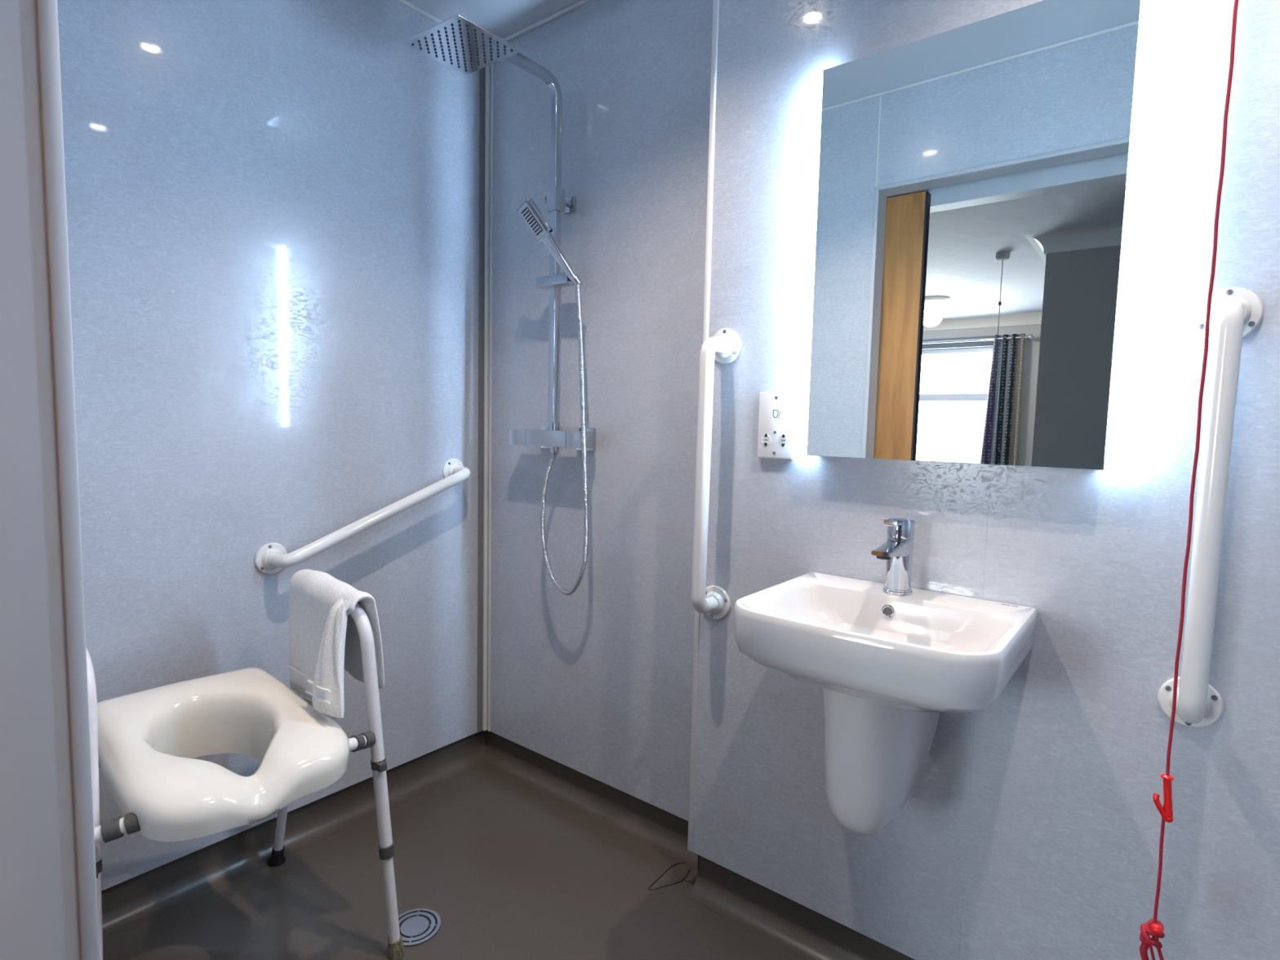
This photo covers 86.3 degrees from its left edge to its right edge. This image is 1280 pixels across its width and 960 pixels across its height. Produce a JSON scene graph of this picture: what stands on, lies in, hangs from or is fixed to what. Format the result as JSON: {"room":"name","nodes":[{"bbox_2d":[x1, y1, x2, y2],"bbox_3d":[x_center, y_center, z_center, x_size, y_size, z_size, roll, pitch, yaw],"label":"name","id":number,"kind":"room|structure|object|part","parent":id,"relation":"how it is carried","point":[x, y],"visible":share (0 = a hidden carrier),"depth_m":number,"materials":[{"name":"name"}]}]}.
{"room":"accessible bathroom","nodes":[
{"label":"accessible bathroom","id":0,"kind":"room"},
{"bbox_2d":[57,0,479,890],"bbox_3d":[-0.944,-0.222,1.717,0.018,2.233,1.428,5,6,38],"label":"wall","id":1,"kind":"structure","parent":0,"point":[273,206],"depth_m":1.70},
{"bbox_2d":[101,730,485,942],"bbox_3d":[-0.922,0.936,1.856,0.048,0.116,1.298,5,6,38],"label":"baseboard","id":2,"kind":"structure","parent":1,"relation":"attached to","point":[127,904],"depth_m":1.79,"materials":[{"name":"plastic"}]},
{"bbox_2d":[254,457,470,574],"bbox_3d":[-0.732,0.089,1.932,0.094,0.283,0.641,5,6,38],"label":"grab rail","id":3,"kind":"object","parent":1,"relation":"attached to","point":[271,557],"visible":1,"depth_m":1.82,"materials":[{"name":"metal"}]},
{"bbox_2d":[397,0,442,22],"bbox_3d":[-0.873,-1.331,1.661,0.010,0.010,1.280,5,6,38],"label":"trim","id":4,"kind":"structure","parent":1,"relation":"attached to","point":[407,3],"depth_m":1.96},
{"bbox_2d":[477,66,485,732],"bbox_3d":[-0.520,-0.255,2.237,0.005,2.233,0.020,5,6,38],"label":"trim","id":5,"kind":"structure","parent":1,"relation":"attached to","point":[482,71],"depth_m":2.23,"materials":[{"name":"silver metal"}]},
{"bbox_2d":[102,763,804,959],"bbox_3d":[0.195,1.116,0.944,3.100,0.050,1.510,5,6,38],"label":"floor","id":6,"kind":"structure","parent":0,"point":[508,869],"depth_m":1.65,"materials":[{"name":"plastic"}]},
{"bbox_2d":[85,603,404,959],"bbox_3d":[-0.866,0.642,1.387,0.604,0.784,0.560,5,6,38],"label":"chair","id":7,"kind":"object","parent":6,"relation":"on","point":[145,744],"visible":0.77,"depth_m":1.29,"materials":[{"name":"plastic"}]},
{"bbox_3d":[-1.016,0.526,1.199,0.433,0.528,0.051,5,6,38],"label":"armrest frame","id":8,"kind":"part","parent":7,"relation":"part of","materials":[{"name":"paint"}]},
{"bbox_3d":[-0.808,0.514,1.315,0.438,0.158,0.362,5,6,38],"label":"seat","id":9,"kind":"part","parent":7,"relation":"part of","materials":[{"name":"plastic"}]},
{"bbox_3d":[-0.908,0.842,1.736,0.108,0.288,0.022,6,6,43],"label":"leg","id":10,"kind":"part","parent":7,"relation":"part of","materials":[{"name":"paint"}]},
{"bbox_2d":[285,568,384,719],"bbox_3d":[-0.680,0.357,1.488,0.331,0.292,0.168,5,6,38],"label":"towel","id":11,"kind":"object","parent":7,"relation":"on","point":[324,640],"visible":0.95,"depth_m":1.47,"materials":[{"name":"fabric"}]},
{"bbox_3d":[-0.711,0.503,1.551,0.443,0.527,0.050,5,6,36],"label":"armrest frame","id":12,"kind":"part","parent":7,"relation":"part of","materials":[{"name":"paint"}]},
{"bbox_3d":[-0.536,0.884,1.468,0.043,0.260,0.022,1,5,0],"label":"leg","id":13,"kind":"part","parent":7,"relation":"part of","materials":[{"name":"paint"}]},
{"bbox_2d":[387,908,440,946],"bbox_3d":[-0.516,1.021,1.563,0.116,0.004,0.116,5,6,38],"label":"floor drain","id":14,"kind":"object","parent":6,"relation":"on","point":[417,926],"visible":0.84,"depth_m":1.56,"materials":[{"name":"silver metal"}]},
{"bbox_2d":[648,861,689,890],"bbox_3d":[0.085,1.021,1.757,0.056,0.002,0.156,5,6,38],"label":"trim","id":15,"kind":"structure","parent":6,"relation":"on","point":[649,889],"depth_m":1.74,"materials":[{"name":"black rubber"}]},
{"bbox_2d":[406,0,580,38],"bbox_3d":[0.263,-1.261,0.764,3.100,0.050,1.550,5,6,38],"label":"ceiling","id":16,"kind":"structure","parent":0,"point":[503,18],"depth_m":1.97,"materials":[{"name":"white paint"}]},
{"bbox_2d":[1139,0,1238,959],"bbox_3d":[0.700,-0.278,0.833,0.084,1.900,0.084,5,6,38],"label":"pull cord","id":17,"kind":"object","parent":16,"relation":"hanging from","point":[1153,927],"visible":1,"depth_m":0.87,"materials":[{"name":"red fabric"}]},
{"bbox_2d":[487,0,713,821],"bbox_3d":[-0.137,-0.225,1.980,0.927,2.233,0.018,5,6,38],"label":"wall","id":18,"kind":"structure","parent":0,"point":[595,681],"depth_m":1.93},
{"bbox_2d":[482,63,493,731],"bbox_3d":[-0.501,-0.255,2.244,0.027,2.233,0.014,5,6,38],"label":"trim","id":19,"kind":"structure","parent":18,"relation":"attached to","point":[490,68],"depth_m":2.24,"materials":[{"name":"silver metal"}]},
{"bbox_2d":[401,13,595,453],"bbox_3d":[-0.365,-0.592,1.812,0.300,1.051,0.489,5,6,38],"label":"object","id":20,"kind":"object","parent":18,"relation":"attached to","point":[456,42],"visible":0.98,"depth_m":1.90,"materials":[{"name":"silver metal"}]},
{"bbox_3d":[-0.353,-0.130,2.065,0.071,0.046,0.046,5,6,38],"label":"control knob","id":21,"kind":"part","parent":20,"relation":"part of","materials":[{"name":"silver metal"}]},
{"bbox_3d":[-0.334,-0.942,1.794,0.022,0.348,0.346,5,6,38],"label":"overhead arm","id":22,"kind":"part","parent":20,"relation":"part of","materials":[{"name":"silver metal"}]},
{"bbox_3d":[-0.275,-0.129,2.074,0.066,0.066,0.012,5,6,38],"label":"wall plate","id":23,"kind":"part","parent":20,"relation":"part of","materials":[{"name":"silver metal"}]},
{"bbox_2d":[516,196,588,595],"bbox_3d":[-0.247,-0.204,1.872,0.197,1.078,0.169,5,6,38],"label":"shower","id":24,"kind":"object","parent":20,"relation":"attached to","point":[528,211],"visible":1,"depth_m":1.85,"materials":[{"name":"silver metal"}]},
{"bbox_3d":[-0.286,-0.684,1.809,0.054,0.065,0.033,0,5,-19],"label":"spray plate","id":25,"kind":"part","parent":24,"relation":"part of","materials":[{"name":"metal"}]},
{"bbox_3d":[-0.217,-0.602,1.849,0.101,0.123,0.040,-1,5,-25],"label":"handset handle","id":26,"kind":"part","parent":24,"relation":"part of","materials":[{"name":"silver metal"}]},
{"bbox_3d":[-0.170,-0.114,1.921,0.061,0.046,0.046,5,6,38],"label":"control knob","id":27,"kind":"part","parent":20,"relation":"part of","materials":[{"name":"silver metal"}]},
{"bbox_3d":[-0.157,-0.119,1.982,0.066,0.066,0.012,5,6,38],"label":"wall plate","id":28,"kind":"part","parent":20,"relation":"part of","materials":[{"name":"silver metal"}]},
{"bbox_2d":[503,0,591,40],"bbox_3d":[-0.125,-1.332,1.881,0.915,0.010,0.010,5,6,38],"label":"trim","id":29,"kind":"structure","parent":18,"relation":"attached to","point":[580,2],"depth_m":1.99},
{"bbox_2d":[484,729,697,868],"bbox_3d":[-0.178,0.935,2.071,0.947,0.116,0.048,5,6,38],"label":"baseboard","id":30,"kind":"structure","parent":18,"relation":"attached to","point":[658,828],"depth_m":2.05,"materials":[{"name":"plastic"}]},
{"bbox_2d":[692,0,1279,959],"bbox_3d":[0.957,-0.118,0.997,2.039,2.235,0.018,5,6,38],"label":"wall","id":31,"kind":"structure","parent":0,"point":[1029,828],"depth_m":1.21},
{"bbox_2d":[687,0,719,851],"bbox_3d":[0.181,-0.190,1.654,0.015,2.235,0.103,5,6,38],"label":"trim","id":32,"kind":"structure","parent":31,"relation":"attached to","point":[716,2],"depth_m":1.59,"materials":[{"name":"white plastic"}]},
{"bbox_2d":[691,328,741,619],"bbox_3d":[0.160,-0.006,1.560,0.085,0.681,0.094,5,6,38],"label":"grab rail","id":33,"kind":"object","parent":31,"relation":"attached to","point":[724,347],"visible":1,"depth_m":1.53,"materials":[{"name":"metal"}]},
{"bbox_2d":[757,391,796,459],"bbox_3d":[0.298,-0.119,1.494,0.086,0.146,0.016,5,6,38],"label":"socket","id":34,"kind":"object","parent":31,"relation":"attached to","point":[777,410],"visible":1,"depth_m":1.49,"materials":[{"name":"white plastic"}]},
{"bbox_2d":[760,433,771,445],"bbox_3d":[0.277,-0.088,1.504,0.025,0.028,0.002,5,6,38],"label":"socket","id":35,"kind":"object","parent":34,"relation":"attached to","point":[766,438],"depth_m":1.50,"materials":[{"name":"white plastic"}]},
{"bbox_2d":[777,434,788,446],"bbox_3d":[0.310,-0.085,1.478,0.025,0.028,0.002,5,6,38],"label":"socket","id":36,"kind":"object","parent":34,"relation":"attached to","point":[783,439],"depth_m":1.48,"materials":[{"name":"white plastic"}]},
{"bbox_2d":[687,854,915,959],"bbox_3d":[0.928,1.043,1.078,2.025,0.116,0.048,5,6,38],"label":"baseboard","id":37,"kind":"structure","parent":31,"relation":"attached to","point":[792,926],"depth_m":1.57,"materials":[{"name":"plastic"}]},
{"bbox_2d":[733,572,1037,712],"bbox_3d":[0.416,0.282,1.196,0.432,0.124,0.376,5,6,38],"label":"washbasin","id":38,"kind":"object","parent":31,"relation":"attached to","point":[922,651],"visible":1,"depth_m":1.12,"materials":[{"name":"ceramic"}]},
{"bbox_2d":[821,687,940,835],"bbox_3d":[0.428,0.482,1.251,0.176,0.280,0.293,5,6,38],"label":"pedestal","id":39,"kind":"object","parent":38,"relation":"attached to","point":[876,753],"visible":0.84,"depth_m":1.15,"materials":[{"name":"ceramic"}]},
{"bbox_2d":[871,516,915,595],"bbox_3d":[0.467,0.143,1.264,0.053,0.145,0.132,5,6,38],"label":"tap","id":40,"kind":"object","parent":38,"relation":"on","point":[897,551],"visible":1,"depth_m":1.27,"materials":[{"name":"silver metal"}]},
{"bbox_3d":[0.458,0.129,1.250,0.043,0.032,0.100,5,6,38],"label":"spout","id":41,"kind":"part","parent":40,"relation":"part of","materials":[{"name":"silver metal"}]},
{"bbox_3d":[0.471,0.079,1.261,0.023,0.016,0.060,5,6,38],"label":"lever","id":42,"kind":"part","parent":40,"relation":"part of","materials":[{"name":"silver metal"}]},
{"bbox_3d":[0.493,0.090,1.290,0.049,0.037,0.049,5,6,38],"label":"handle","id":43,"kind":"part","parent":40,"relation":"part of","materials":[{"name":"silver metal"}]},
{"bbox_2d":[797,0,1166,470],"bbox_3d":[0.569,-0.416,1.246,0.574,0.766,0.040,5,6,38],"label":"mirror","id":44,"kind":"object","parent":31,"relation":"attached to","point":[980,192],"visible":1,"depth_m":1.19,"materials":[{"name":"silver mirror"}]},
{"bbox_2d":[1157,287,1263,728],"bbox_3d":[0.850,0.053,1.020,0.083,0.683,0.094,5,6,38],"label":"grab rail","id":45,"kind":"object","parent":31,"relation":"attached to","point":[1236,313],"visible":0.99,"depth_m":0.99,"materials":[{"name":"metal"}]},
{"bbox_3d":[-0.141,-0.090,0.342,2.954,2.233,0.008,5,6,38],"label":"wall","id":46,"kind":"structure","parent":0,"visible":0},
{"bbox_2d":[0,0,80,959],"bbox_3d":[-0.205,0.110,0.347,1.115,2.035,0.080,5,6,38],"label":"trim","id":47,"kind":"structure","parent":46,"relation":"attached to","point":[39,914],"depth_m":0.68,"materials":[{"name":"paint"}]},
{"bbox_2d":[35,0,99,959],"bbox_3d":[-0.176,0.116,0.386,1.079,2.017,0.016,5,6,38],"label":"trim","id":48,"kind":"structure","parent":46,"relation":"attached to","point":[46,10],"depth_m":0.70,"materials":[{"name":"paint"}]}
]}

